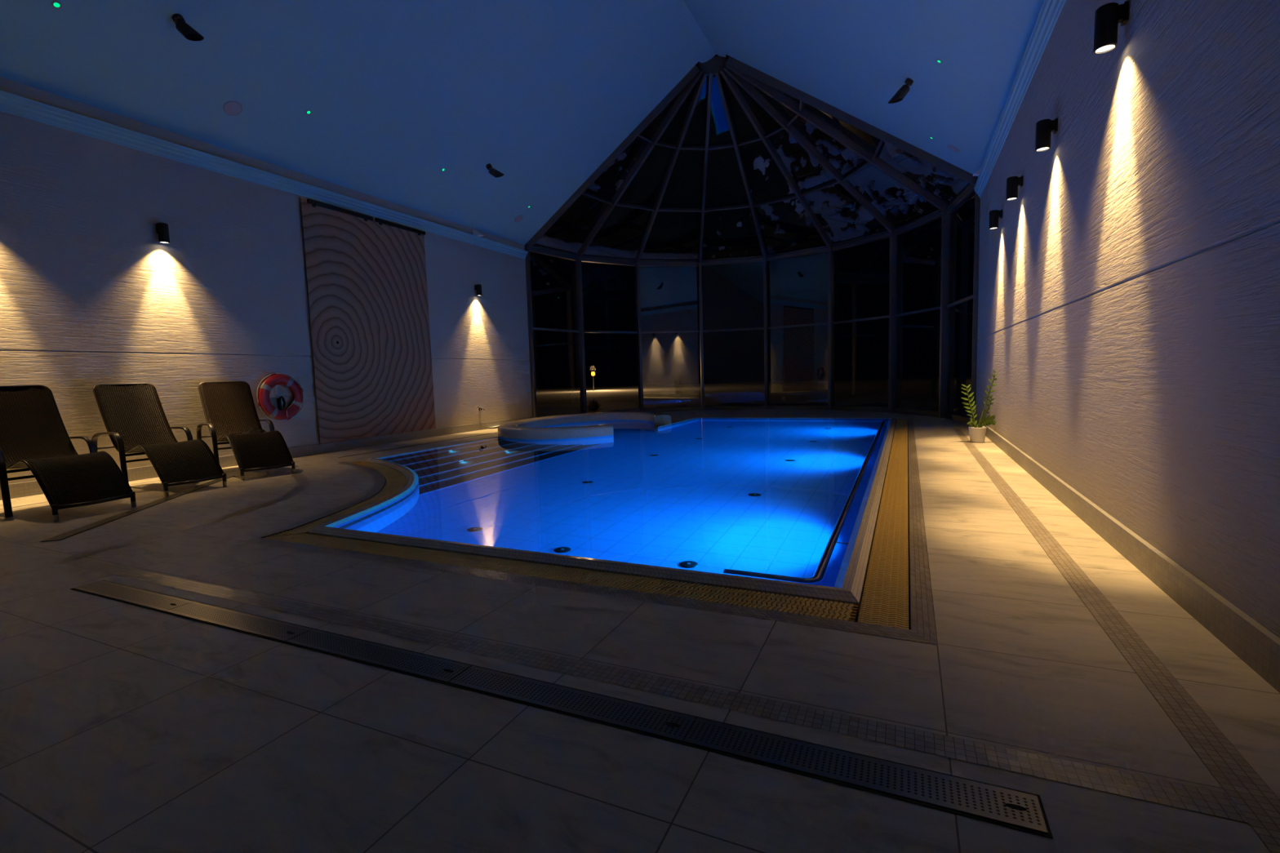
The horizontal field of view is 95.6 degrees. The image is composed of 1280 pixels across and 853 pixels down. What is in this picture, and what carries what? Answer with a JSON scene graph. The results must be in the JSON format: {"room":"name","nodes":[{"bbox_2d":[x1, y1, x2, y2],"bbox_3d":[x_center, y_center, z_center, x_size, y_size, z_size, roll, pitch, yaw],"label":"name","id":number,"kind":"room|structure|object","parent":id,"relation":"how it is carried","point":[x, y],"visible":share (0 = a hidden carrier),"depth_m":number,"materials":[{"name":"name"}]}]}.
{"room":"indoor swimming pool","nodes":[
{"label":"indoor swimming pool","id":0,"kind":"room"},
{"bbox_2d":[0,76,532,484],"bbox_3d":[-6.075,-1.597,7.603,0.180,4.510,15.386,1,6,25],"label":"wall","id":1,"kind":"structure","parent":0,"point":[91,295],"depth_m":7.53,"materials":[{"name":"paint"}]},
{"bbox_2d":[155,222,169,244],"bbox_3d":[-6.018,-2.434,7.311,0.153,0.235,0.110,1,6,25],"label":"wall lamp","id":2,"kind":"object","parent":1,"relation":"attached to","point":[162,228],"visible":1,"depth_m":7.26,"materials":[{"name":"black metal"}]},
{"bbox_2d":[0,89,528,259],"bbox_3d":[-6.007,-3.517,7.370,0.102,0.180,15.376,1,6,25],"label":"trim","id":3,"kind":"structure","parent":1,"relation":"attached to","point":[11,104],"depth_m":7.83,"materials":[{"name":"paint"}]},
{"bbox_2d":[472,229,484,236],"bbox_3d":[-3.524,-4.226,12.656,0.188,0.158,0.156,1,6,25],"label":"fitting","id":4,"kind":"object","parent":3,"relation":"on","point":[476,233],"visible":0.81,"depth_m":12.62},
{"bbox_2d":[0,416,533,500],"bbox_3d":[-5.920,0.523,7.742,0.028,0.154,15.376,1,6,25],"label":"baseboard","id":5,"kind":"structure","parent":1,"relation":"attached to","point":[27,488],"depth_m":9.55,"materials":[{"name":"tile"}]},
{"bbox_2d":[256,373,304,421],"bbox_3d":[-5.392,-0.445,8.718,0.153,0.718,0.718,1,6,25],"label":"life ring","id":6,"kind":"object","parent":1,"relation":"hanging from","point":[265,388],"visible":1,"depth_m":8.67,"materials":[{"name":"plastic"}]},
{"bbox_2d":[300,197,435,443],"bbox_3d":[-4.659,-1.755,10.298,0.049,3.843,2.530,1,6,25],"label":"wall panel","id":7,"kind":"object","parent":1,"relation":"attached to","point":[366,277],"visible":1,"depth_m":10.11,"materials":[{"name":"wood"}]},
{"bbox_2d":[474,284,481,296],"bbox_3d":[-3.539,-2.982,12.693,0.153,0.235,0.110,1,6,25],"label":"wall lamp","id":8,"kind":"object","parent":1,"relation":"attached to","point":[477,287],"visible":1,"depth_m":12.64,"materials":[{"name":"black metal"}]},
{"bbox_2d":[524,243,582,417],"bbox_3d":[-2.215,-2.398,15.302,0.120,4.425,1.906,2,6,36],"label":"window","id":9,"kind":"structure","parent":1,"relation":"in","point":[531,249],"depth_m":15.12,"materials":[{"name":"grey metal"}]},
{"bbox_2d":[524,129,653,257],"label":"window","id":10,"kind":"structure","parent":1,"relation":"in","point":[585,193],"depth_m":14.16,"materials":[{"name":"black glass"}]},
{"bbox_2d":[534,235,582,253],"bbox_3d":[-2.159,-4.755,15.003,0.297,0.230,1.884,2,6,36],"label":"snow","id":11,"kind":"object","parent":10,"relation":"on","point":[546,241],"visible":0.91,"depth_m":15.07,"materials":[{"name":"white snow"}]},
{"bbox_2d":[588,151,636,198],"bbox_3d":[-0.554,-6.159,13.824,1.455,1.001,1.265,1,6,25],"label":"snow","id":12,"kind":"object","parent":10,"relation":"on","point":[622,156],"visible":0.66,"depth_m":13.82,"materials":[{"name":"white snow"}]},
{"bbox_2d":[524,65,700,417],"bbox_3d":[-0.731,-3.868,13.492,4.640,7.580,0.088,1,6,25],"label":"trim","id":13,"kind":"structure","parent":1,"relation":"attached to","point":[692,73],"depth_m":13.64,"materials":[{"name":"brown metal"}]},
{"bbox_2d":[0,0,1044,245],"bbox_3d":[-1.609,-5.464,5.323,10.128,3.696,15.696,1,6,25],"label":"ceiling","id":14,"kind":"structure","parent":0,"point":[397,93],"depth_m":8.65,"materials":[{"name":"paint"}]},
{"bbox_2d":[51,0,62,8],"bbox_3d":[-5.855,-4.234,5.820,0.065,0.047,0.079,1,6,32],"label":"ceiling light","id":15,"kind":"object","parent":14,"relation":"attached to","point":[55,4],"visible":1,"depth_m":5.81,"materials":[{"name":"green"}]},
{"bbox_2d":[172,13,204,40],"bbox_3d":[-5.045,-4.464,6.467,0.323,0.260,0.140,-2,5,2],"label":"ceiling spotlight","id":16,"kind":"object","parent":14,"relation":"attached to","point":[186,30],"visible":1,"depth_m":6.43,"materials":[{"name":"metal"}]},
{"bbox_2d":[222,100,242,115],"bbox_3d":[-5.361,-4.191,7.637,0.184,0.131,0.223,1,6,29],"label":"ceiling disc","id":17,"kind":"object","parent":14,"relation":"attached to","point":[233,108],"visible":1,"depth_m":7.63,"materials":[{"name":"white plastic"}]},
{"bbox_2d":[305,109,311,114],"bbox_3d":[-4.726,-4.484,8.271,0.065,0.047,0.079,1,6,32],"label":"ceiling light","id":18,"kind":"object","parent":14,"relation":"attached to","point":[308,112],"visible":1,"depth_m":8.26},
{"bbox_2d":[485,163,504,177],"bbox_3d":[-2.811,-4.967,11.242,0.350,0.255,0.140,-2,5,2],"label":"ceiling spotlight","id":19,"kind":"object","parent":14,"relation":"attached to","point":[494,172],"visible":1,"depth_m":11.20,"materials":[{"name":"metal"}]},
{"bbox_2d":[514,214,523,222],"bbox_3d":[-2.775,-4.758,13.276,0.184,0.131,0.223,1,6,29],"label":"ceiling disc","id":20,"kind":"object","parent":14,"relation":"attached to","point":[518,218],"visible":1,"depth_m":13.27,"materials":[{"name":"white plastic"}]},
{"bbox_2d":[693,53,731,75],"bbox_3d":[1.581,-7.666,12.213,0.820,0.330,0.410,1,6,25],"label":"trim","id":21,"kind":"structure","parent":14,"relation":"attached to","point":[716,64],"depth_m":12.29,"materials":[{"name":"grey metal"}]},
{"bbox_2d":[888,77,913,103],"bbox_3d":[3.751,-4.844,8.355,0.352,0.315,0.141,-2,5,2],"label":"ceiling spotlight","id":22,"kind":"object","parent":14,"relation":"attached to","point":[904,90],"visible":1,"depth_m":8.31,"materials":[{"name":"metal"}]},
{"bbox_2d":[946,144,959,152],"bbox_3d":[5.258,-4.663,9.730,0.184,0.131,0.223,0,5,20],"label":"ceiling disc","id":23,"kind":"object","parent":14,"relation":"attached to","point":[950,147],"visible":1,"depth_m":9.72,"materials":[{"name":"white plastic"}]},
{"bbox_2d":[0,408,1279,852],"bbox_3d":[-0.490,0.424,7.892,10.168,0.001,20.590,1,6,25],"label":"floor","id":24,"kind":"structure","parent":0,"point":[125,727],"depth_m":1.97,"materials":[{"name":"tile"}]},
{"bbox_2d":[0,384,136,521],"bbox_3d":[-5.561,0.194,5.472,1.434,1.189,0.705,1,6,24],"label":"sun lounger","id":25,"kind":"object","parent":24,"relation":"on","point":[34,437],"visible":1,"depth_m":5.48,"materials":[{"name":"brown wicker"}]},
{"bbox_2d":[40,475,234,542],"bbox_3d":[-4.760,0.735,5.777,0.129,0.006,3.007,-3,5,-14],"label":"drain","id":26,"kind":"object","parent":24,"relation":"on","point":[91,526],"visible":0.91,"depth_m":5.21,"materials":[{"name":"grey metal"}]},
{"bbox_2d":[91,382,226,496],"bbox_3d":[-5.416,0.097,6.519,1.434,1.189,0.705,1,6,27],"label":"sun lounger","id":27,"kind":"object","parent":24,"relation":"on","point":[135,420],"visible":0.98,"depth_m":6.52,"materials":[{"name":"wicker"}]},
{"bbox_2d":[57,470,309,560],"bbox_3d":[-4.171,0.726,5.701,2.366,0.001,3.138,1,6,25],"label":"trim","id":28,"kind":"structure","parent":24,"relation":"on","point":[303,482],"depth_m":4.84,"materials":[{"name":"beige tile"}]},
{"bbox_2d":[196,381,295,480],"bbox_3d":[-5.104,0.003,7.489,1.434,1.189,0.705,2,6,39],"label":"sun lounger","id":29,"kind":"object","parent":24,"relation":"on","point":[228,407],"visible":0.95,"depth_m":7.56,"materials":[{"name":"wicker"}]},
{"bbox_2d":[230,427,266,435],"bbox_3d":[-5.064,0.056,7.495,0.185,0.063,0.412,2,6,39],"label":"cloth","id":30,"kind":"object","parent":29,"relation":"on","point":[253,430],"visible":0.98,"depth_m":7.50,"materials":[{"name":"fabric"}]},
{"bbox_2d":[244,461,385,541],"bbox_3d":[-3.538,0.661,6.223,3.044,0.001,3.207,1,6,25],"label":"trim","id":31,"kind":"structure","parent":24,"relation":"on","point":[380,481],"depth_m":5.47,"materials":[{"name":"beige tile"}]},
{"bbox_2d":[337,431,497,457],"bbox_3d":[-3.441,0.224,11.155,0.035,0.002,5.330,1,6,25],"label":"drain","id":32,"kind":"object","parent":24,"relation":"on","point":[497,432],"visible":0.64,"depth_m":9.93,"materials":[{"name":"brown plastic"}]},
{"bbox_2d":[70,580,1053,839],"bbox_3d":[-1.089,0.925,2.368,4.574,0.006,0.149,1,6,25],"label":"drain","id":33,"kind":"object","parent":24,"relation":"on","point":[1018,810],"visible":1,"depth_m":1.83,"materials":[{"name":"grey metal"}]},
{"bbox_2d":[262,417,911,629],"bbox_3d":[0.000,0.696,8.983,7.538,0.841,10.920,1,6,25],"label":"swimming pool","id":34,"kind":"object","parent":24,"relation":"in","point":[851,591],"visible":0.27,"depth_m":3.48,"materials":[{"name":"liquid"}]},
{"bbox_2d":[265,461,405,537],"bbox_3d":[-3.059,0.643,6.424,0.878,0.020,4.295,-3,5,-19],"label":"gutter grating","id":35,"kind":"object","parent":34,"relation":"on","point":[395,480],"visible":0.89,"depth_m":5.75,"materials":[{"name":"plastic"}]},
{"bbox_2d":[262,533,857,622],"bbox_3d":[-0.872,0.836,3.482,4.076,0.020,0.206,1,6,25],"label":"gutter grating","id":36,"kind":"object","parent":34,"relation":"on","point":[830,610],"visible":0.84,"depth_m":3.18,"materials":[{"name":"plastic"}]},
{"bbox_2d":[497,411,671,440],"bbox_3d":[-1.130,0.346,12.221,2.988,1.035,4.518,1,6,25],"label":"whirlpool","id":37,"kind":"object","parent":34,"relation":"on","point":[532,428],"visible":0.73,"depth_m":11.15,"materials":[{"name":"beige tile"}]},
{"bbox_2d":[326,417,891,587],"bbox_3d":[-0.074,0.278,9.076,7.148,0.001,10.495,1,6,25],"label":"pool water","id":38,"kind":"object","parent":34,"relation":"in","point":[775,499],"visible":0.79,"depth_m":5.20,"materials":[{"name":"blue liquid"}]},
{"bbox_2d":[857,419,908,629],"bbox_3d":[3.310,0.364,7.416,0.204,0.020,10.895,1,6,25],"label":"gutter grating","id":39,"kind":"object","parent":34,"relation":"on","point":[885,597],"visible":1,"depth_m":3.44,"materials":[{"name":"plastic"}]},
{"bbox_2d":[242,537,936,644],"bbox_3d":[-0.811,0.839,3.273,4.429,0.001,0.110,1,6,25],"label":"trim","id":40,"kind":"structure","parent":24,"relation":"on","point":[804,620],"depth_m":2.91,"materials":[{"name":"beige tile"}]},
{"bbox_2d":[582,399,603,413],"bbox_3d":[-1.198,-0.443,14.787,0.693,0.561,0.574,1,6,25],"label":"bush","id":41,"kind":"object","parent":24,"relation":"on","point":[593,407],"visible":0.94,"depth_m":14.68,"materials":[{"name":"green plant"}]},
{"bbox_2d":[581,255,639,412],"bbox_3d":[-0.849,-2.550,16.563,1.906,4.425,0.120,-5,6,-31],"label":"window","id":42,"kind":"structure","parent":24,"relation":"on","point":[583,260],"depth_m":16.46,"materials":[{"name":"grey metal"}]},
{"bbox_2d":[574,66,702,413],"bbox_3d":[-0.161,-3.954,14.268,0.085,7.580,4.650,-6,7,-43],"label":"trim","id":43,"kind":"structure","parent":24,"relation":"on","point":[686,90],"depth_m":14.99,"materials":[{"name":"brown metal"}]},
{"bbox_2d":[60,557,1248,823],"bbox_3d":[-0.963,0.909,2.536,6.150,0.001,0.107,1,6,25],"label":"tile strip","id":44,"kind":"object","parent":24,"relation":"on","point":[1215,803],"depth_m":1.88,"materials":[{"name":"beige tile"}]},
{"bbox_2d":[639,260,702,412],"bbox_3d":[0.899,-2.659,17.205,1.906,4.425,0.120,-3,5,-9],"label":"window","id":45,"kind":"structure","parent":24,"relation":"on","point":[681,408],"depth_m":17.15,"materials":[{"name":"grey metal"}]},
{"bbox_2d":[634,71,707,411],"bbox_3d":[0.704,-4.026,14.797,0.085,7.580,4.650,-4,5,-20],"label":"trim","id":46,"kind":"structure","parent":24,"relation":"on","point":[701,80],"depth_m":15.61,"materials":[{"name":"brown metal"}]},
{"bbox_2d":[581,141,676,262],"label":"window","id":47,"kind":"structure","parent":46,"relation":"attached to","point":[659,143],"depth_m":14.99,"materials":[{"name":"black glass"}]},
{"bbox_2d":[583,245,638,258],"bbox_3d":[-0.846,-4.891,16.237,1.884,0.206,0.262,-5,6,-31],"label":"snow","id":48,"kind":"object","parent":47,"relation":"on","point":[591,250],"visible":0.94,"depth_m":16.24,"materials":[{"name":"white snow"}]},
{"bbox_2d":[698,72,712,410],"bbox_3d":[1.706,-4.070,14.955,0.085,7.580,4.650,-2,5,2],"label":"trim","id":49,"kind":"structure","parent":24,"relation":"on","point":[710,76],"depth_m":15.99,"materials":[{"name":"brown metal"}]},
{"bbox_2d":[639,145,705,262],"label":"window","id":50,"kind":"structure","parent":49,"relation":"attached to","point":[682,147],"depth_m":15.43,"materials":[{"name":"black glass"}]},
{"bbox_2d":[640,252,698,258],"bbox_3d":[0.847,-4.979,16.890,1.884,0.167,0.207,-3,5,-9],"label":"snow","id":51,"kind":"object","parent":50,"relation":"on","point":[645,255],"visible":0.93,"depth_m":16.89,"materials":[{"name":"white snow"}]},
{"bbox_2d":[702,255,764,409],"bbox_3d":[2.762,-2.709,17.131,1.906,4.425,0.120,-1,5,13],"label":"window","id":52,"kind":"structure","parent":24,"relation":"on","point":[758,260],"depth_m":17.07,"materials":[{"name":"grey metal"}]},
{"bbox_2d":[714,71,768,408],"bbox_3d":[2.694,-4.079,14.718,0.085,7.580,4.650,1,6,25],"label":"trim","id":53,"kind":"structure","parent":24,"relation":"on","point":[718,77],"depth_m":15.62,"materials":[{"name":"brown metal"}]},
{"bbox_2d":[702,142,763,262],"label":"window","id":54,"kind":"structure","parent":53,"relation":"attached to","point":[726,145],"depth_m":15.34,"materials":[{"name":"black glass"}]},
{"bbox_2d":[702,212,751,257],"bbox_3d":[2.388,-5.380,16.310,1.370,0.975,1.341,-1,5,7],"label":"snow","id":55,"kind":"object","parent":54,"relation":"on","point":[739,224],"visible":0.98,"depth_m":16.64,"materials":[{"name":"white snow"}]},
{"bbox_2d":[719,69,834,409],"bbox_3d":[3.517,-4.051,14.123,4.650,7.580,0.085,-6,7,-43],"label":"trim","id":56,"kind":"structure","parent":24,"relation":"on","point":[729,80],"depth_m":14.90,"materials":[{"name":"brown metal"}]},
{"bbox_2d":[737,136,827,257],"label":"window","id":57,"kind":"structure","parent":56,"relation":"attached to","point":[755,139],"depth_m":14.84,"materials":[{"name":"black glass"}]},
{"bbox_2d":[750,155,793,196],"bbox_3d":[3.156,-6.305,14.209,1.219,1.001,1.524,1,6,25],"label":"snow","id":58,"kind":"object","parent":57,"relation":"on","point":[758,163],"visible":0.79,"depth_m":14.13,"materials":[{"name":"white snow"}]},
{"bbox_2d":[756,199,811,253],"bbox_3d":[3.946,-5.392,15.579,1.527,1.033,1.671,1,6,25],"label":"snow","id":59,"kind":"object","parent":57,"relation":"on","point":[768,210],"visible":0.9,"depth_m":15.25,"materials":[{"name":"white snow"}]},
{"bbox_2d":[766,245,828,409],"bbox_3d":[4.457,-2.691,16.352,1.906,4.425,0.120,2,6,36],"label":"window","id":60,"kind":"structure","parent":24,"relation":"on","point":[820,251],"depth_m":16.30,"materials":[{"name":"grey metal"}]},
{"bbox_2d":[723,66,897,413],"bbox_3d":[4.049,-3.991,13.259,4.650,7.580,0.085,-4,5,-20],"label":"trim","id":61,"kind":"structure","parent":24,"relation":"on","point":[762,101],"depth_m":13.68,"materials":[{"name":"grey metal"}]},
{"bbox_2d":[764,126,889,247],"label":"window","id":62,"kind":"structure","parent":61,"relation":"attached to","point":[775,131],"depth_m":13.98,"materials":[{"name":"black metal"}]},
{"bbox_2d":[774,134,840,190],"bbox_3d":[3.766,-6.242,13.494,1.337,0.966,1.232,-5,6,-31],"label":"snow","id":63,"kind":"object","parent":62,"relation":"on","point":[810,181],"visible":0.74,"depth_m":13.71,"materials":[{"name":"white snow"}]},
{"bbox_2d":[804,184,879,241],"bbox_3d":[5.030,-5.317,14.362,1.430,1.033,1.852,-5,6,-31],"label":"snow","id":64,"kind":"object","parent":62,"relation":"on","point":[835,220],"visible":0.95,"depth_m":14.52,"materials":[{"name":"white snow"}]},
{"bbox_2d":[786,113,942,231],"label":"window","id":65,"kind":"structure","parent":61,"relation":"attached to","point":[796,115],"depth_m":12.71,"materials":[{"name":"black metal"}]},
{"bbox_2d":[800,117,873,175],"bbox_3d":[4.112,-6.166,12.564,1.321,0.956,1.268,-3,5,-9],"label":"snow","id":66,"kind":"object","parent":65,"relation":"on","point":[846,153],"visible":0.8,"depth_m":12.66,"materials":[{"name":"white snow"}]},
{"bbox_2d":[846,163,941,221],"bbox_3d":[5.575,-5.205,12.880,1.423,1.028,1.808,-3,5,-9],"label":"snow","id":67,"kind":"object","parent":65,"relation":"on","point":[863,178],"visible":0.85,"depth_m":12.94,"materials":[{"name":"white snow"}]},
{"bbox_2d":[725,64,952,417],"bbox_3d":[4.210,-3.908,12.260,4.650,7.580,0.085,-2,5,2],"label":"trim","id":68,"kind":"structure","parent":24,"relation":"on","point":[947,218],"depth_m":12.10,"materials":[{"name":"grey metal"}]},
{"bbox_2d":[831,231,889,412],"bbox_3d":[5.725,-2.609,14.987,0.120,4.425,1.906,-5,6,-31],"label":"window","id":69,"kind":"structure","parent":24,"relation":"on","point":[877,409],"depth_m":14.93,"materials":[{"name":"grey metal"}]},
{"bbox_2d":[893,209,942,417],"bbox_3d":[6.374,-2.475,13.244,0.120,4.425,1.906,-3,5,-9],"label":"window","id":70,"kind":"structure","parent":24,"relation":"on","point":[895,410],"depth_m":13.19,"materials":[{"name":"grey metal"}]},
{"bbox_2d":[907,419,937,644],"bbox_3d":[3.430,0.358,7.297,0.092,0.001,11.010,1,6,25],"label":"trim","id":71,"kind":"structure","parent":24,"relation":"on","point":[922,619],"depth_m":3.28,"materials":[{"name":"beige tile"}]},
{"bbox_2d":[961,370,996,443],"bbox_3d":[4.844,-0.287,8.277,0.483,1.031,0.224,1,6,25],"label":"potted plant","id":72,"kind":"object","parent":24,"relation":"on","point":[977,432],"visible":0.99,"depth_m":8.25,"materials":[{"name":"green plant"}]},
{"bbox_2d":[953,428,1279,852],"bbox_3d":[2.508,0.714,3.561,0.107,0.001,14.600,1,6,25],"label":"tile strip","id":73,"kind":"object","parent":24,"relation":"on","point":[1259,805],"depth_m":1.89,"materials":[{"name":"beige tile"}]},
{"bbox_2d":[975,0,1279,638],"bbox_3d":[2.963,-1.502,3.450,0.180,4.510,15.386,1,6,25],"label":"wall","id":74,"kind":"structure","parent":0,"point":[1128,326],"depth_m":2.97,"materials":[{"name":"paint"}]},
{"bbox_2d":[725,55,980,418],"bbox_3d":[3.991,-3.819,11.322,4.640,7.580,0.088,1,6,25],"label":"trim","id":75,"kind":"structure","parent":74,"relation":"attached to","point":[732,62],"depth_m":10.73,"materials":[{"name":"grey metal"}]},
{"bbox_2d":[799,92,977,208],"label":"window","id":76,"kind":"structure","parent":74,"relation":"in","point":[802,104],"depth_m":11.45,"materials":[{"name":"black metal"}]},
{"bbox_2d":[878,142,968,200],"bbox_3d":[5.512,-5.060,11.283,1.430,1.033,1.822,-1,5,13],"label":"snow","id":77,"kind":"object","parent":76,"relation":"on","point":[902,161],"visible":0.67,"depth_m":11.41,"materials":[{"name":"white snow"}]},
{"bbox_2d":[944,177,977,423],"bbox_3d":[6.305,-2.309,11.387,0.120,4.425,1.906,-1,5,13],"label":"window","id":78,"kind":"structure","parent":74,"relation":"in","point":[970,191],"depth_m":11.33,"materials":[{"name":"grey metal"}]},
{"bbox_2d":[988,209,1002,229],"bbox_3d":[4.822,-2.808,7.864,0.153,0.235,0.110,1,6,25],"label":"wall lamp","id":79,"kind":"object","parent":74,"relation":"attached to","point":[994,215],"visible":1,"depth_m":7.83,"materials":[{"name":"black metal"}]},
{"bbox_2d":[1006,175,1022,200],"bbox_3d":[4.189,-2.668,6.489,0.153,0.235,0.110,1,6,25],"label":"wall lamp","id":80,"kind":"object","parent":74,"relation":"attached to","point":[1012,182],"visible":1,"depth_m":6.45,"materials":[{"name":"black metal"}]},
{"bbox_2d":[973,0,1066,198],"bbox_3d":[2.776,-3.425,3.335,0.102,0.180,15.376,1,6,25],"label":"trim","id":81,"kind":"structure","parent":74,"relation":"attached to","point":[1051,10],"depth_m":6.21,"materials":[{"name":"paint"}]},
{"bbox_2d":[972,166,982,176],"bbox_3d":[5.598,-4.228,9.560,0.188,0.158,0.156,1,6,25],"label":"fitting","id":82,"kind":"object","parent":81,"relation":"on","point":[976,173],"visible":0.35,"depth_m":9.54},
{"bbox_2d":[1035,118,1057,151],"bbox_3d":[3.506,-2.517,5.006,0.153,0.235,0.110,1,6,25],"label":"wall lamp","id":83,"kind":"object","parent":74,"relation":"attached to","point":[1044,127],"visible":1,"depth_m":4.97,"materials":[{"name":"black metal"}]},
{"bbox_2d":[1093,0,1128,53],"bbox_3d":[2.777,-2.356,3.423,0.153,0.235,0.110,1,6,25],"label":"wall lamp","id":84,"kind":"object","parent":74,"relation":"attached to","point":[1108,16],"visible":1,"depth_m":3.39,"materials":[{"name":"black metal"}]},
{"bbox_2d":[974,417,1279,693],"bbox_3d":[2.930,0.616,3.675,0.028,0.154,15.376,1,6,25],"label":"baseboard","id":85,"kind":"structure","parent":74,"relation":"attached to","point":[1253,643],"depth_m":2.64,"materials":[{"name":"tile"}]},
{"label":"outside","id":86,"kind":"structure","parent":0,"visible":0},
{"bbox_2d":[489,377,984,427],"bbox_3d":[8.776,-1.680,28.008,103.046,0.328,69.221,1,6,25],"label":"ground","id":87,"kind":"structure","parent":86,"point":[920,393],"depth_m":27.95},
{"bbox_2d":[591,371,595,391],"bbox_3d":[-3.578,-2.961,44.766,0.300,2.520,0.292,1,6,25],"label":"street lamp","id":88,"kind":"object","parent":87,"relation":"on","point":[593,373],"visible":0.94,"depth_m":44.66,"materials":[{"name":"grey metal"}]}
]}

